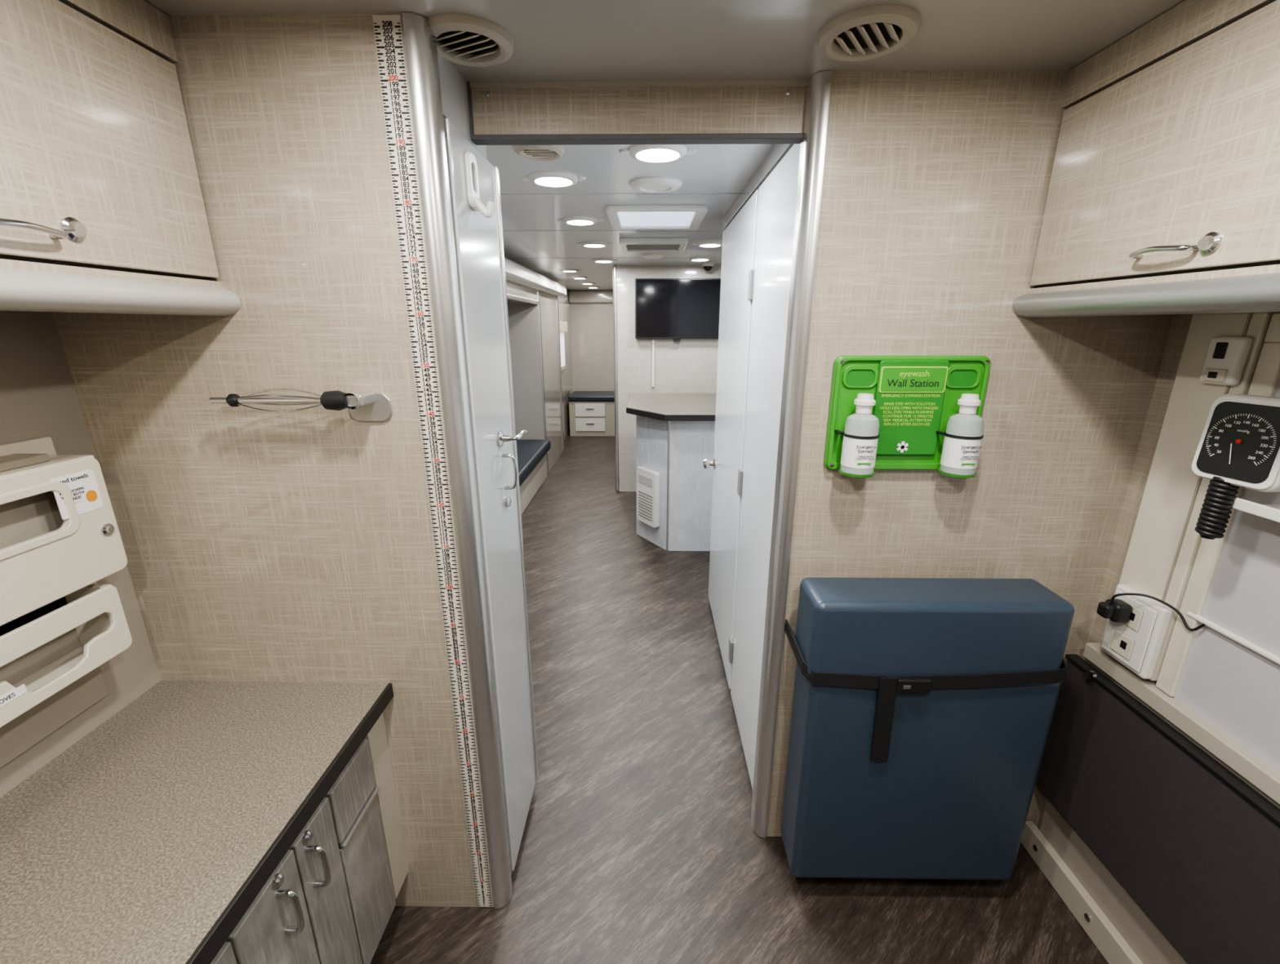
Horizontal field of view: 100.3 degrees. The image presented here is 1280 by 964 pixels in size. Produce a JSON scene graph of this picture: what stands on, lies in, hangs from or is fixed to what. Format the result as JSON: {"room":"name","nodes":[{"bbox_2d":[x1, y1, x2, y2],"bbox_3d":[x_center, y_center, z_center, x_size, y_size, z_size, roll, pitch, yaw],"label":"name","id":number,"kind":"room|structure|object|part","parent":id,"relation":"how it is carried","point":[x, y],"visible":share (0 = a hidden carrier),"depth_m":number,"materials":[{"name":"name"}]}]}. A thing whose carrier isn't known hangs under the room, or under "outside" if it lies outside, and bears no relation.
{"room":"examination room","nodes":[
{"label":"examination room","id":0,"kind":"room"},
{"bbox_2d":[0,311,160,797],"bbox_3d":[-1.228,0.573,-0.071,0.060,2.100,2.710,0,16,1],"label":"wall","id":1,"kind":"structure","parent":0,"point":[38,397],"depth_m":1.07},
{"bbox_2d":[0,436,127,635],"bbox_3d":[-1.125,0.147,0.853,0.119,0.340,0.535,0,16,1],"label":"paper towel dispenser","id":2,"kind":"object","parent":1,"relation":"attached to","point":[60,534],"visible":0.99,"depth_m":0.99,"materials":[{"name":"beige plastic"}]},
{"bbox_3d":[-1.075,0.106,0.796,0.006,0.105,0.450,0,16,1],"label":"slot frame","id":3,"kind":"part","parent":2,"relation":"part of","materials":[{"name":"beige plastic"}]},
{"bbox_2d":[0,584,132,768],"bbox_3d":[-1.128,0.399,0.903,0.114,0.288,0.490,0,16,1],"label":"dispenser","id":4,"kind":"object","parent":1,"relation":"attached to","point":[51,673],"visible":0.95,"depth_m":1.03,"materials":[{"name":"beige plastic"}]},
{"bbox_2d":[0,0,240,315],"bbox_3d":[-0.998,-0.245,-0.104,0.394,0.509,2.310,0,16,1],"label":"upper cabinet","id":5,"kind":"object","parent":1,"relation":"attached to","point":[102,208],"visible":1,"depth_m":0.81,"materials":[{"name":"laminate"}]},
{"bbox_3d":[-0.808,-0.330,0.689,0.035,0.013,0.137,0,16,1],"label":"bow handle","id":6,"kind":"part","parent":5,"relation":"part of","materials":[{"name":"silver metal"}]},
{"bbox_3d":[-0.844,-0.052,-0.051,0.014,0.039,2.310,0,16,1],"label":"rail","id":7,"kind":"part","parent":5,"relation":"part of","materials":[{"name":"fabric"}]},
{"bbox_3d":[-0.844,-0.456,-0.168,0.016,0.069,2.310,0,16,1],"label":"crown","id":8,"kind":"part","parent":5,"relation":"part of","materials":[{"name":"laminate"}]},
{"bbox_2d":[53,13,494,906],"bbox_3d":[-0.823,0.141,1.412,0.830,2.100,0.390,0,16,1],"label":"wall","id":9,"kind":"structure","parent":0,"point":[259,545],"depth_m":1.13,"materials":[{"name":"laminate"}]},
{"bbox_2d":[208,388,392,421],"bbox_3d":[-0.688,-0.153,1.083,0.339,0.073,0.073,0,16,1],"label":"holder","id":10,"kind":"object","parent":9,"relation":"attached to","point":[362,406],"visible":1,"depth_m":1.06,"materials":[{"name":"metal"}]},
{"bbox_3d":[-0.738,-0.163,1.067,0.240,0.013,0.013,0,16,1],"label":"rod","id":11,"kind":"part","parent":10,"relation":"part of","materials":[{"name":"metal"}]},
{"bbox_3d":[-0.568,-0.168,1.083,0.035,0.024,0.054,0,16,1],"label":"mount arm","id":12,"kind":"part","parent":10,"relation":"part of","materials":[{"name":"metal"}]},
{"bbox_3d":[-0.563,-0.156,1.115,0.090,0.060,0.006,0,16,1],"label":"mount plate","id":13,"kind":"part","parent":10,"relation":"part of","materials":[{"name":"metal"}]},
{"bbox_2d":[372,15,493,906],"bbox_3d":[-0.439,0.196,1.218,0.048,2.092,0.003,0,16,1],"label":"measuring tape","id":14,"kind":"object","parent":9,"relation":"attached to","point":[388,30],"visible":1,"depth_m":1.11,"materials":[{"name":"white"}]},
{"bbox_2d":[401,12,512,908],"bbox_3d":[-0.390,0.192,1.235,0.040,2.097,0.046,0,16,1],"label":"trim","id":15,"kind":"structure","parent":9,"relation":"attached to","point":[420,42],"depth_m":1.12,"materials":[{"name":"metal"}]},
{"bbox_2d":[437,51,511,874],"bbox_3d":[-0.398,0.135,1.430,0.028,2.100,0.340,0,16,1],"label":"door frame","id":16,"kind":"structure","parent":9,"relation":"attached to","point":[454,91],"depth_m":1.11,"materials":[{"name":"metal"}]},
{"bbox_2d":[443,118,536,871],"bbox_3d":[-0.356,0.172,1.456,0.053,1.915,0.340,0,16,1],"label":"door","id":17,"kind":"structure","parent":9,"relation":"in","point":[476,236],"depth_m":1.36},
{"bbox_2d":[464,151,494,217],"bbox_3d":[-0.342,-0.641,1.156,0.050,0.126,0.060,0,16,1],"label":"wall hook","id":18,"kind":"object","parent":17,"relation":"attached to","point":[475,203],"visible":1,"depth_m":1.16,"materials":[{"name":"white plastic"}]},
{"bbox_3d":[-0.362,-0.649,1.154,0.010,0.110,0.060,0,16,1],"label":"hook plate","id":19,"kind":"part","parent":18,"relation":"part of","materials":[{"name":"white plastic"}]},
{"bbox_3d":[-0.347,-0.004,1.441,0.038,0.149,0.028,0,16,1],"label":"pull handle","id":20,"kind":"part","parent":17,"relation":"part of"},
{"bbox_3d":[-0.347,-0.027,1.434,0.038,0.100,0.010,0,16,1],"label":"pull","id":21,"kind":"part","parent":17,"relation":"part of","materials":[{"name":"silver metal"}]},
{"bbox_2d":[497,430,527,447],"bbox_3d":[-0.338,-0.123,1.421,0.054,0.044,0.113,0,16,1],"label":"door handle","id":22,"kind":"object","parent":17,"relation":"attached to","point":[501,438],"depth_m":1.38,"materials":[{"name":"silver metal"}]},
{"bbox_3d":[-0.327,-0.127,1.429,0.031,0.017,0.096,0,16,1],"label":"lever","id":23,"kind":"part","parent":22,"relation":"part of","materials":[{"name":"silver metal"}]},
{"bbox_2d":[493,166,538,781],"bbox_3d":[-0.362,0.126,1.613,0.007,1.915,0.023,0,16,1],"label":"strip","id":24,"kind":"object","parent":17,"relation":"attached to","point":[496,170],"visible":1,"depth_m":1.54,"materials":[{"name":"metal"}]},
{"bbox_2d":[466,80,807,145],"bbox_3d":[-0.005,-0.836,1.212,0.757,0.114,0.045,0,16,1],"label":"trim header","id":25,"kind":"object","parent":9,"relation":"attached to","point":[766,112],"visible":1,"depth_m":1.20,"materials":[{"name":"laminate"}]},
{"bbox_2d":[504,257,573,474],"bbox_3d":[-1.380,-0.910,5.015,0.705,2.100,7.100,0,16,1],"label":"wall","id":26,"kind":"structure","parent":0,"point":[541,389],"depth_m":5.74,"materials":[{"name":"laminate"}]},
{"bbox_3d":[-1.059,-1.358,3.838,0.025,0.040,3.300,0,16,1],"label":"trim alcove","id":27,"kind":"part","parent":26,"relation":"part of","materials":[{"name":"metal"}]},
{"bbox_2d":[504,257,566,296],"bbox_3d":[-0.994,-1.591,3.977,0.120,0.130,5.300,0,16,1],"label":"trim","id":28,"kind":"structure","parent":26,"relation":"attached to","point":[515,273],"depth_m":4.63,"materials":[{"name":"white plastic"}]},
{"bbox_3d":[-1.056,-1.274,6.263,0.060,2.100,1.190,0,16,1],"label":"panel","id":29,"kind":"part","parent":26,"relation":"part of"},
{"bbox_2d":[560,332,565,370],"bbox_3d":[-1.077,-1.816,7.194,0.030,0.620,0.700,0,16,1],"label":"window","id":30,"kind":"structure","parent":26,"relation":"in","point":[562,335],"depth_m":7.33,"materials":[{"name":"white plastic"}]},
{"bbox_2d":[559,321,567,333],"bbox_3d":[-1.057,-2.065,7.121,0.070,0.140,0.760,0,16,1],"label":"valance box","id":31,"kind":"object","parent":26,"relation":"attached to","point":[562,325],"visible":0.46,"depth_m":7.12,"materials":[{"name":"beige plastic"}]},
{"bbox_3d":[-1.117,-1.671,7.628,0.060,2.100,1.650,0,16,1],"label":"panel","id":32,"kind":"part","parent":26,"relation":"part of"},
{"bbox_2d":[569,302,614,391],"bbox_3d":[0.112,-1.906,8.433,2.495,2.100,0.060,0,16,1],"label":"wall","id":33,"kind":"structure","parent":0,"point":[592,326],"depth_m":8.35,"materials":[{"name":"laminate"}]},
{"bbox_2d":[568,290,613,302],"bbox_3d":[-0.631,-2.808,8.097,0.890,0.180,0.100,0,16,1],"label":"overhead cabinet","id":34,"kind":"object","parent":33,"relation":"attached to","point":[575,296],"depth_m":8.05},
{"bbox_2d":[144,0,1185,290],"bbox_3d":[-0.227,-1.544,3.355,3.250,0.052,10.500,0,16,1],"label":"ceiling","id":35,"kind":"structure","parent":0,"point":[554,40],"depth_m":1.06,"materials":[{"name":"white plastic"}]},
{"bbox_2d":[427,13,514,66],"bbox_3d":[-0.324,-0.826,1.008,0.170,0.018,0.170,0,16,1],"label":"ceiling air vent","id":36,"kind":"object","parent":35,"relation":"in","point":[463,39],"depth_m":1.00,"materials":[{"name":"plastic"}]},
{"bbox_2d":[514,145,564,160],"bbox_3d":[-0.306,-1.007,1.628,0.150,0.018,0.150,0,16,1],"label":"ceiling air vent","id":37,"kind":"object","parent":35,"relation":"in","point":[537,153],"depth_m":1.62,"materials":[{"name":"plastic"}]},
{"bbox_2d":[520,171,586,187],"bbox_3d":[-0.316,-1.104,1.954,0.238,0.014,0.184,0,16,1],"label":"recessed light","id":38,"kind":"object","parent":35,"relation":"in","point":[546,179],"depth_m":1.93,"materials":[{"name":"plastic"}]},
{"bbox_2d":[558,269,581,272],"bbox_3d":[-0.677,-2.034,5.146,0.217,0.014,0.167,0,16,1],"label":"recessed light","id":39,"kind":"object","parent":35,"relation":"in","point":[562,270],"depth_m":5.11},
{"bbox_2d":[569,276,589,279],"bbox_3d":[-0.666,-2.258,5.914,0.217,0.014,0.167,0,16,1],"label":"recessed light","id":40,"kind":"object","parent":35,"relation":"in","point":[575,277],"depth_m":5.86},
{"bbox_2d":[556,216,603,225],"bbox_3d":[-0.305,-1.328,2.722,0.238,0.014,0.184,0,16,1],"label":"recessed light","id":41,"kind":"object","parent":35,"relation":"in","point":[573,220],"depth_m":2.69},
{"bbox_2d":[579,282,595,284],"bbox_3d":[-0.656,-2.482,6.682,0.217,0.014,0.167,0,16,1],"label":"recessed light","id":42,"kind":"object","parent":35,"relation":"in","point":[584,283],"depth_m":6.63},
{"bbox_2d":[576,241,612,247],"bbox_3d":[-0.300,-1.557,3.509,0.238,0.014,0.184,0,16,1],"label":"recessed light","id":43,"kind":"object","parent":35,"relation":"in","point":[588,244],"depth_m":3.48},
{"bbox_2d":[589,258,617,262],"bbox_3d":[-0.298,-1.809,4.373,0.238,0.014,0.184,0,16,1],"label":"recessed light","id":44,"kind":"object","parent":35,"relation":"in","point":[597,260],"depth_m":4.34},
{"bbox_3d":[-0.207,-1.965,4.795,3.250,0.050,7.500,0,16,1],"label":"corridor panel","id":45,"kind":"part","parent":35,"relation":"part of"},
{"bbox_2d":[642,253,663,259],"bbox_3d":[0.098,-1.702,4.034,0.160,0.030,0.160,0,16,1],"label":"smoke detector","id":46,"kind":"object","parent":35,"relation":"attached to","point":[649,255],"visible":1,"depth_m":3.98,"materials":[{"name":"white plastic"}]},
{"bbox_2d":[619,237,687,253],"bbox_3d":[0.085,-1.542,3.487,0.420,0.030,0.460,0,16,1],"label":"ceiling vent","id":47,"kind":"object","parent":35,"relation":"in","point":[628,245],"visible":1,"depth_m":3.38,"materials":[{"name":"white plastic"}]},
{"bbox_2d":[629,176,682,193],"bbox_3d":[0.060,-1.123,2.026,0.200,0.018,0.200,0,16,1],"label":"ceiling speaker","id":48,"kind":"object","parent":35,"relation":"attached to","point":[649,184],"depth_m":1.99},
{"bbox_2d":[605,204,707,230],"bbox_3d":[0.079,-1.301,2.641,0.460,0.020,0.540,0,16,1],"label":"skylight window","id":49,"kind":"structure","parent":35,"relation":"attached to","point":[621,217],"depth_m":2.59,"materials":[{"name":"white plastic"}]},
{"bbox_3d":[0.079,-1.307,2.639,0.370,0.004,0.460,0,16,1],"label":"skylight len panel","id":50,"kind":"part","parent":49,"relation":"part of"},
{"bbox_2d":[619,144,696,163],"bbox_3d":[0.055,-1.016,1.651,0.238,0.014,0.184,0,16,1],"label":"recessed light","id":51,"kind":"object","parent":35,"relation":"in","point":[652,153],"depth_m":1.63,"materials":[{"name":"plastic"}]},
{"bbox_3d":[0.024,-0.495,-0.249,2.650,0.050,3.000,0,16,1],"label":"panel","id":52,"kind":"part","parent":35,"relation":"part of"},
{"bbox_2d":[685,257,715,261],"bbox_3d":[0.481,-1.778,4.267,0.238,0.014,0.184,0,16,1],"label":"recessed light","id":53,"kind":"object","parent":35,"relation":"in","point":[695,259],"depth_m":4.23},
{"bbox_2d":[692,241,722,247],"bbox_3d":[0.460,-1.554,3.499,0.238,0.014,0.184,0,16,1],"label":"recessed light","id":54,"kind":"object","parent":35,"relation":"in","point":[704,244],"depth_m":3.45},
{"bbox_2d":[702,262,713,271],"bbox_3d":[0.586,-1.853,4.608,0.100,0.060,0.100,0,16,1],"label":"dome camera","id":55,"kind":"object","parent":35,"relation":"attached to","point":[707,266],"visible":1,"depth_m":4.58,"materials":[{"name":"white plastic"}]},
{"bbox_2d":[816,4,920,61],"bbox_3d":[0.418,-0.819,0.985,0.176,0.018,0.176,0,16,1],"label":"ceiling air vent","id":56,"kind":"object","parent":35,"relation":"attached to","point":[875,31],"depth_m":0.97,"materials":[{"name":"plastic"}]},
{"bbox_2d":[616,265,721,491],"bbox_3d":[0.553,-0.919,5.048,1.520,2.100,0.060,0,16,1],"label":"wall","id":57,"kind":"structure","parent":0,"point":[687,366],"depth_m":4.96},
{"bbox_2d":[613,265,619,491],"bbox_3d":[-0.223,-0.922,5.057,0.038,2.100,0.080,0,16,1],"label":"partition edge","id":58,"kind":"object","parent":57,"relation":"attached to","point":[615,268],"visible":0.95,"depth_m":4.99,"materials":[{"name":"metal"}]},
{"bbox_2d":[652,338,654,387],"bbox_3d":[0.122,-1.102,4.959,0.020,0.440,0.020,0,16,1],"label":"cable raceway","id":59,"kind":"object","parent":57,"relation":"attached to","point":[653,340],"visible":1,"depth_m":4.94,"materials":[{"name":"white plastic"}]},
{"bbox_2d":[635,278,720,342],"bbox_3d":[0.412,-1.541,4.804,0.910,0.540,0.064,0,16,1],"label":"television","id":60,"kind":"object","parent":57,"relation":"attached to","point":[675,308],"depth_m":4.77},
{"bbox_2d":[369,433,1108,963],"bbox_3d":[-0.227,0.519,3.957,3.250,0.050,10.500,0,16,1],"label":"floor","id":61,"kind":"structure","parent":0,"point":[639,844],"depth_m":1.72,"materials":[{"name":"plastic"}]},
{"bbox_2d":[210,712,408,963],"bbox_3d":[-0.908,1.188,0.312,0.576,0.705,2.310,0,16,1],"label":"base cabinet","id":62,"kind":"object","parent":61,"relation":"on","point":[331,898],"visible":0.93,"depth_m":1.14,"materials":[{"name":"grey wood"}]},
{"bbox_2d":[0,680,393,963],"bbox_3d":[-0.909,0.833,0.208,0.573,0.039,2.310,0,16,1],"label":"countertop","id":63,"kind":"structure","parent":62,"relation":"on","point":[149,838],"depth_m":0.96,"materials":[{"name":"laminate"}]},
{"bbox_3d":[-0.657,1.000,0.845,0.018,0.526,0.155,0,16,1],"label":"door","id":64,"kind":"part","parent":62,"relation":"part of","materials":[{"name":"grey wood"}]},
{"bbox_3d":[-0.655,0.956,0.996,0.018,0.526,0.150,0,16,1],"label":"door","id":65,"kind":"part","parent":62,"relation":"part of","materials":[{"name":"grey wood"}]},
{"bbox_3d":[-0.667,0.886,0.181,0.014,0.053,2.233,0,16,1],"label":"rail","id":66,"kind":"part","parent":62,"relation":"part of","materials":[{"name":"grey wood"}]},
{"bbox_3d":[-0.628,0.776,0.964,0.036,0.103,0.011,0,16,1],"label":"handle","id":67,"kind":"part","parent":62,"relation":"part of","materials":[{"name":"silver metal"}]},
{"bbox_3d":[-0.627,0.752,1.046,0.036,0.103,0.011,0,16,1],"label":"handle","id":68,"kind":"part","parent":62,"relation":"part of","materials":[{"name":"silver metal"}]},
{"bbox_3d":[-0.653,0.919,1.126,0.018,0.526,0.110,0,16,1],"label":"door","id":69,"kind":"part","parent":62,"relation":"part of","materials":[{"name":"grey wood"}]},
{"bbox_3d":[-0.650,0.691,1.203,0.020,0.136,0.155,0,16,1],"label":"drawer","id":70,"kind":"part","parent":62,"relation":"part of","materials":[{"name":"grey wood"}]},
{"bbox_3d":[-0.651,0.953,1.279,0.018,0.375,0.155,0,16,1],"label":"door","id":71,"kind":"part","parent":62,"relation":"part of","materials":[{"name":"grey wood"}]},
{"bbox_2d":[516,440,551,514],"bbox_3d":[-1.334,-0.025,4.214,0.715,0.850,3.170,0,16,1],"label":"upholstered bench","id":72,"kind":"object","parent":61,"relation":"on","point":[531,454],"visible":0.06,"depth_m":5.10,"materials":[{"name":"blue laminate"}]},
{"bbox_2d":[516,440,551,487],"bbox_3d":[-1.301,-0.179,4.956,0.670,0.110,1.640,0,16,1],"label":"seat cushion","id":73,"kind":"object","parent":72,"relation":"on","point":[530,452],"depth_m":5.11,"materials":[{"name":"blue leather"}]},
{"bbox_2d":[568,391,614,436],"bbox_3d":[-0.572,-1.054,8.191,0.960,0.600,0.680,0,16,1],"label":"storage bench","id":74,"kind":"object","parent":61,"relation":"on","point":[591,413],"visible":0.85,"depth_m":7.90,"materials":[{"name":"beige laminate"}]},
{"bbox_3d":[-0.736,-1.059,7.868,0.440,0.190,0.020,0,16,1],"label":"drawer","id":75,"kind":"part","parent":74,"relation":"part of","materials":[{"name":"white plastic"}]},
{"bbox_3d":[-0.736,-0.848,7.930,0.440,0.190,0.020,0,16,1],"label":"drawer","id":76,"kind":"part","parent":74,"relation":"part of","materials":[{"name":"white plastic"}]},
{"bbox_2d":[626,393,715,551],"bbox_3d":[0.504,-0.119,4.229,1.200,1.021,1.200,0,16,1],"label":"counter cabinet","id":77,"kind":"object","parent":61,"relation":"on","point":[675,433],"visible":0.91,"depth_m":3.81,"materials":[{"name":"laminate"}]},
{"bbox_2d":[636,466,660,528],"bbox_3d":[0.058,0.110,3.966,0.049,0.420,0.250,-11,19,-33],"label":"wall heater","id":78,"kind":"object","parent":77,"relation":"attached to","point":[648,481],"visible":1,"depth_m":3.92,"materials":[{"name":"white plastic"}]},
{"bbox_2d":[1020,820,1143,963],"bbox_3d":[1.207,1.490,0.384,0.025,0.085,2.735,0,16,1],"label":"rail","id":79,"kind":"object","parent":61,"relation":"on","point":[1109,942],"visible":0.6,"depth_m":1.48,"materials":[{"name":"metal"}]},
{"bbox_2d":[1033,844,1038,851],"bbox_3d":[1.209,1.118,1.632,0.006,0.018,0.018,0,16,1],"label":"bolt","id":80,"kind":"object","parent":79,"relation":"attached to","point":[1035,846],"visible":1,"depth_m":1.63,"materials":[{"name":"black metal"}]},
{"bbox_2d":[1084,913,1091,921],"bbox_3d":[1.206,1.174,1.440,0.006,0.018,0.018,0,16,1],"label":"bolt","id":81,"kind":"object","parent":79,"relation":"attached to","point":[1086,916],"visible":1,"depth_m":1.44,"materials":[{"name":"silver metal"}]},
{"bbox_2d":[722,143,794,230],"bbox_3d":[0.839,-0.100,2.236,0.869,2.100,1.532,0,16,1],"label":"wall","id":82,"kind":"structure","parent":0,"point":[778,152],"depth_m":1.82,"materials":[{"name":"metal"}]},
{"bbox_2d":[702,189,758,688],"bbox_3d":[0.381,-0.152,2.505,0.086,2.010,0.895,0,16,1],"label":"door leaf","id":83,"kind":"structure","parent":82,"relation":"in","point":[739,237],"depth_m":2.38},
{"bbox_3d":[0.377,-0.099,2.914,0.066,0.060,0.060,0,16,1],"label":"knob","id":84,"kind":"part","parent":83,"relation":"part of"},
{"bbox_3d":[0.395,0.730,2.319,0.012,0.100,0.045,0,16,1],"label":"hinge","id":85,"kind":"part","parent":83,"relation":"part of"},
{"bbox_3d":[0.395,0.001,2.107,0.012,0.100,0.045,0,16,1],"label":"hinge","id":86,"kind":"part","parent":83,"relation":"part of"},
{"bbox_3d":[0.395,-0.700,1.903,0.012,0.100,0.045,0,16,1],"label":"hinge","id":87,"kind":"part","parent":83,"relation":"part of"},
{"bbox_2d":[730,143,799,788],"bbox_3d":[0.406,0.047,1.824,0.018,2.010,0.546,0,16,1],"label":"door leaf","id":88,"kind":"structure","parent":82,"relation":"in","point":[777,195],"depth_m":1.75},
{"bbox_2d":[750,70,831,838],"bbox_3d":[0.387,0.128,1.455,0.038,2.097,0.068,0,16,1],"label":"trim","id":89,"kind":"structure","parent":82,"relation":"attached to","point":[812,147],"depth_m":1.35,"materials":[{"name":"metal"}]},
{"bbox_2d":[766,70,1173,836],"bbox_3d":[0.833,0.126,1.463,0.860,2.100,0.080,0,16,1],"label":"wall","id":90,"kind":"structure","parent":0,"point":[935,184],"depth_m":1.29,"materials":[{"name":"laminate"}]},
{"bbox_2d":[823,355,991,479],"bbox_3d":[0.657,-0.156,1.287,0.372,0.286,0.104,0,16,1],"label":"station","id":91,"kind":"object","parent":90,"relation":"attached to","point":[886,412],"visible":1,"depth_m":1.29,"materials":[{"name":"green plastic"}]},
{"bbox_2d":[838,468,875,478],"bbox_3d":[0.534,-0.022,1.320,0.084,0.012,0.089,0,16,1],"label":"cup","id":92,"kind":"object","parent":91,"relation":"on","point":[851,473],"depth_m":1.28,"materials":[{"name":"green plastic"}]},
{"bbox_2d":[840,413,879,475],"bbox_3d":[0.534,-0.096,1.296,0.077,0.152,0.077,0,16,1],"label":"bottle","id":93,"kind":"object","parent":91,"relation":"on","point":[859,432],"depth_m":1.27,"materials":[{"name":"plastic"}]},
{"bbox_3d":[0.657,-0.180,1.311,0.165,0.232,0.012,0,16,1],"label":"sign panel","id":94,"kind":"part","parent":91,"relation":"part of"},
{"bbox_2d":[937,467,977,479],"bbox_3d":[0.780,-0.021,1.317,0.084,0.012,0.089,0,16,1],"label":"cup","id":95,"kind":"object","parent":91,"relation":"on","point":[948,472],"depth_m":1.28,"materials":[{"name":"green plastic"}]},
{"bbox_2d":[939,413,984,475],"bbox_3d":[0.780,-0.095,1.293,0.077,0.152,0.077,0,16,1],"label":"bottle","id":96,"kind":"object","parent":91,"relation":"on","point":[961,434],"depth_m":1.27,"materials":[{"name":"plastic"}]},
{"bbox_2d":[780,577,1074,879],"bbox_3d":[0.732,0.683,1.464,0.650,0.874,0.232,0,16,1],"label":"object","id":97,"kind":"object","parent":90,"relation":"attached to","point":[923,708],"visible":1,"depth_m":1.36,"materials":[{"name":"blue plastic"}]},
{"bbox_2d":[1037,311,1279,830],"bbox_3d":[1.323,-0.508,3.636,0.060,2.100,10.500,0,16,1],"label":"wall","id":98,"kind":"structure","parent":0,"point":[1180,324],"depth_m":1.34,"materials":[{"name":"laminate"}]},
{"bbox_2d":[1012,0,1279,317],"bbox_3d":[1.050,-0.274,-0.022,0.392,0.499,2.540,0,16,1],"label":"upper cabinet","id":99,"kind":"object","parent":98,"relation":"attached to","point":[1163,197],"visible":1,"depth_m":0.90,"materials":[{"name":"laminate"}]},
{"bbox_3d":[0.898,-0.078,0.038,0.014,0.039,2.540,0,16,1],"label":"rail","id":100,"kind":"part","parent":99,"relation":"part of","materials":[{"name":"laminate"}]},
{"bbox_3d":[0.884,-0.395,0.911,0.035,0.013,0.113,0,16,1],"label":"bow handle","id":101,"kind":"part","parent":99,"relation":"part of","materials":[{"name":"silver metal"}]},
{"bbox_3d":[0.897,-0.481,-0.080,0.016,0.069,2.540,0,16,1],"label":"crown","id":102,"kind":"part","parent":99,"relation":"part of","materials":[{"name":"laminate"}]},
{"bbox_2d":[1035,653,1279,963],"bbox_3d":[1.187,1.001,0.493,0.044,0.462,2.217,0,16,1],"label":"folding table","id":103,"kind":"object","parent":98,"relation":"attached to","point":[1197,847],"visible":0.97,"depth_m":1.21,"materials":[{"name":"black plastic"}]},
{"bbox_2d":[1040,642,1279,963],"bbox_3d":[1.224,1.176,0.274,0.040,0.748,2.700,0,16,1],"label":"trim","id":104,"kind":"structure","parent":98,"relation":"attached to","point":[1148,942],"depth_m":1.31,"materials":[{"name":"plastic"}]},
{"bbox_2d":[1155,342,1279,697],"bbox_3d":[1.248,0.112,1.152,0.023,0.800,0.042,0,16,1],"label":"stile","id":105,"kind":"object","parent":98,"relation":"attached to","point":[1265,381],"depth_m":1.18,"materials":[{"name":"plastic"}]},
{"bbox_2d":[1200,336,1252,386],"bbox_3d":[1.217,-0.253,1.114,0.026,0.098,0.072,0,16,1],"label":"wall thermostat","id":106,"kind":"object","parent":98,"relation":"attached to","point":[1226,357],"visible":1,"depth_m":1.10,"materials":[{"name":"white plastic"}]},
{"bbox_3d":[1.209,-0.225,1.123,0.006,0.027,0.045,0,16,1],"label":"button plate","id":107,"kind":"part","parent":106,"relation":"part of","materials":[{"name":"beige plastic"}]},
{"bbox_2d":[1173,382,1279,772],"bbox_3d":[1.236,0.463,-0.041,0.013,0.805,2.495,0,16,1],"label":"panel","id":108,"kind":"object","parent":98,"relation":"attached to","point":[1232,686],"visible":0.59,"depth_m":1.10,"materials":[{"name":"beige plastic"}]},
{"bbox_2d":[1099,584,1173,679],"bbox_3d":[1.214,0.366,1.317,0.036,0.190,0.133,0,16,1],"label":"electrical outlet","id":109,"kind":"object","parent":108,"relation":"attached to","point":[1137,643],"visible":0.91,"depth_m":1.28,"materials":[{"name":"white plastic"}]},
{"bbox_2d":[1110,629,1135,660],"bbox_3d":[1.200,0.405,1.328,0.005,0.056,0.055,0,16,1],"label":"socket","id":110,"kind":"object","parent":109,"relation":"attached to","point":[1122,642],"depth_m":1.32,"materials":[{"name":"beige plastic"}]},
{"bbox_2d":[1123,600,1143,631],"bbox_3d":[1.200,0.328,1.306,0.005,0.056,0.055,0,16,1],"label":"socket","id":111,"kind":"object","parent":109,"relation":"attached to","point":[1135,624],"depth_m":1.29,"materials":[{"name":"beige plastic"}]},
{"bbox_2d":[1096,592,1205,631],"bbox_3d":[1.186,0.313,1.248,0.063,0.096,0.179,-4,17,-14],"label":"plug","id":112,"kind":"object","parent":109,"relation":"attached to","point":[1117,611],"visible":1,"depth_m":1.30,"materials":[{"name":"black plastic"}]},
{"bbox_2d":[1186,611,1279,665],"bbox_3d":[1.230,0.519,0.442,0.014,0.014,1.590,0,16,1],"label":"cable conduit","id":113,"kind":"object","parent":108,"relation":"attached to","point":[1269,655],"visible":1,"depth_m":1.10,"materials":[{"name":"white plastic"}]},
{"bbox_2d":[1191,393,1279,539],"bbox_3d":[1.185,-0.013,0.998,0.143,0.284,0.235,0,16,1],"label":"pressure gauge","id":114,"kind":"object","parent":108,"relation":"attached to","point":[1238,446],"visible":1,"depth_m":1.01,"materials":[{"name":"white plastic"}]},
{"bbox_2d":[1232,497,1279,522],"bbox_3d":[1.154,0.060,0.970,0.008,0.022,0.140,0,16,1],"label":"rail","id":115,"kind":"object","parent":114,"relation":"on","point":[1252,508],"depth_m":1.00,"materials":[{"name":"white plastic"}]},
{"bbox_2d":[1260,503,1279,509],"bbox_3d":[1.197,0.066,0.971,0.090,0.010,0.140,0,16,1],"label":"basket","id":116,"kind":"object","parent":114,"relation":"on","point":[1263,506],"depth_m":1.01,"materials":[{"name":"white plastic"}]},
{"bbox_2d":[1118,311,1279,680],"bbox_3d":[1.244,0.052,1.238,0.033,0.847,0.150,0,16,1],"label":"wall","id":117,"kind":"structure","parent":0,"point":[1165,543],"depth_m":1.22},
{"bbox_2d":[1264,312,1279,342],"bbox_3d":[1.231,0.047,-0.153,0.023,0.055,2.512,0,16,1],"label":"panel","id":118,"kind":"object","parent":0,"point":[1273,335],"depth_m":1.04,"materials":[{"name":"plastic"}]}
]}

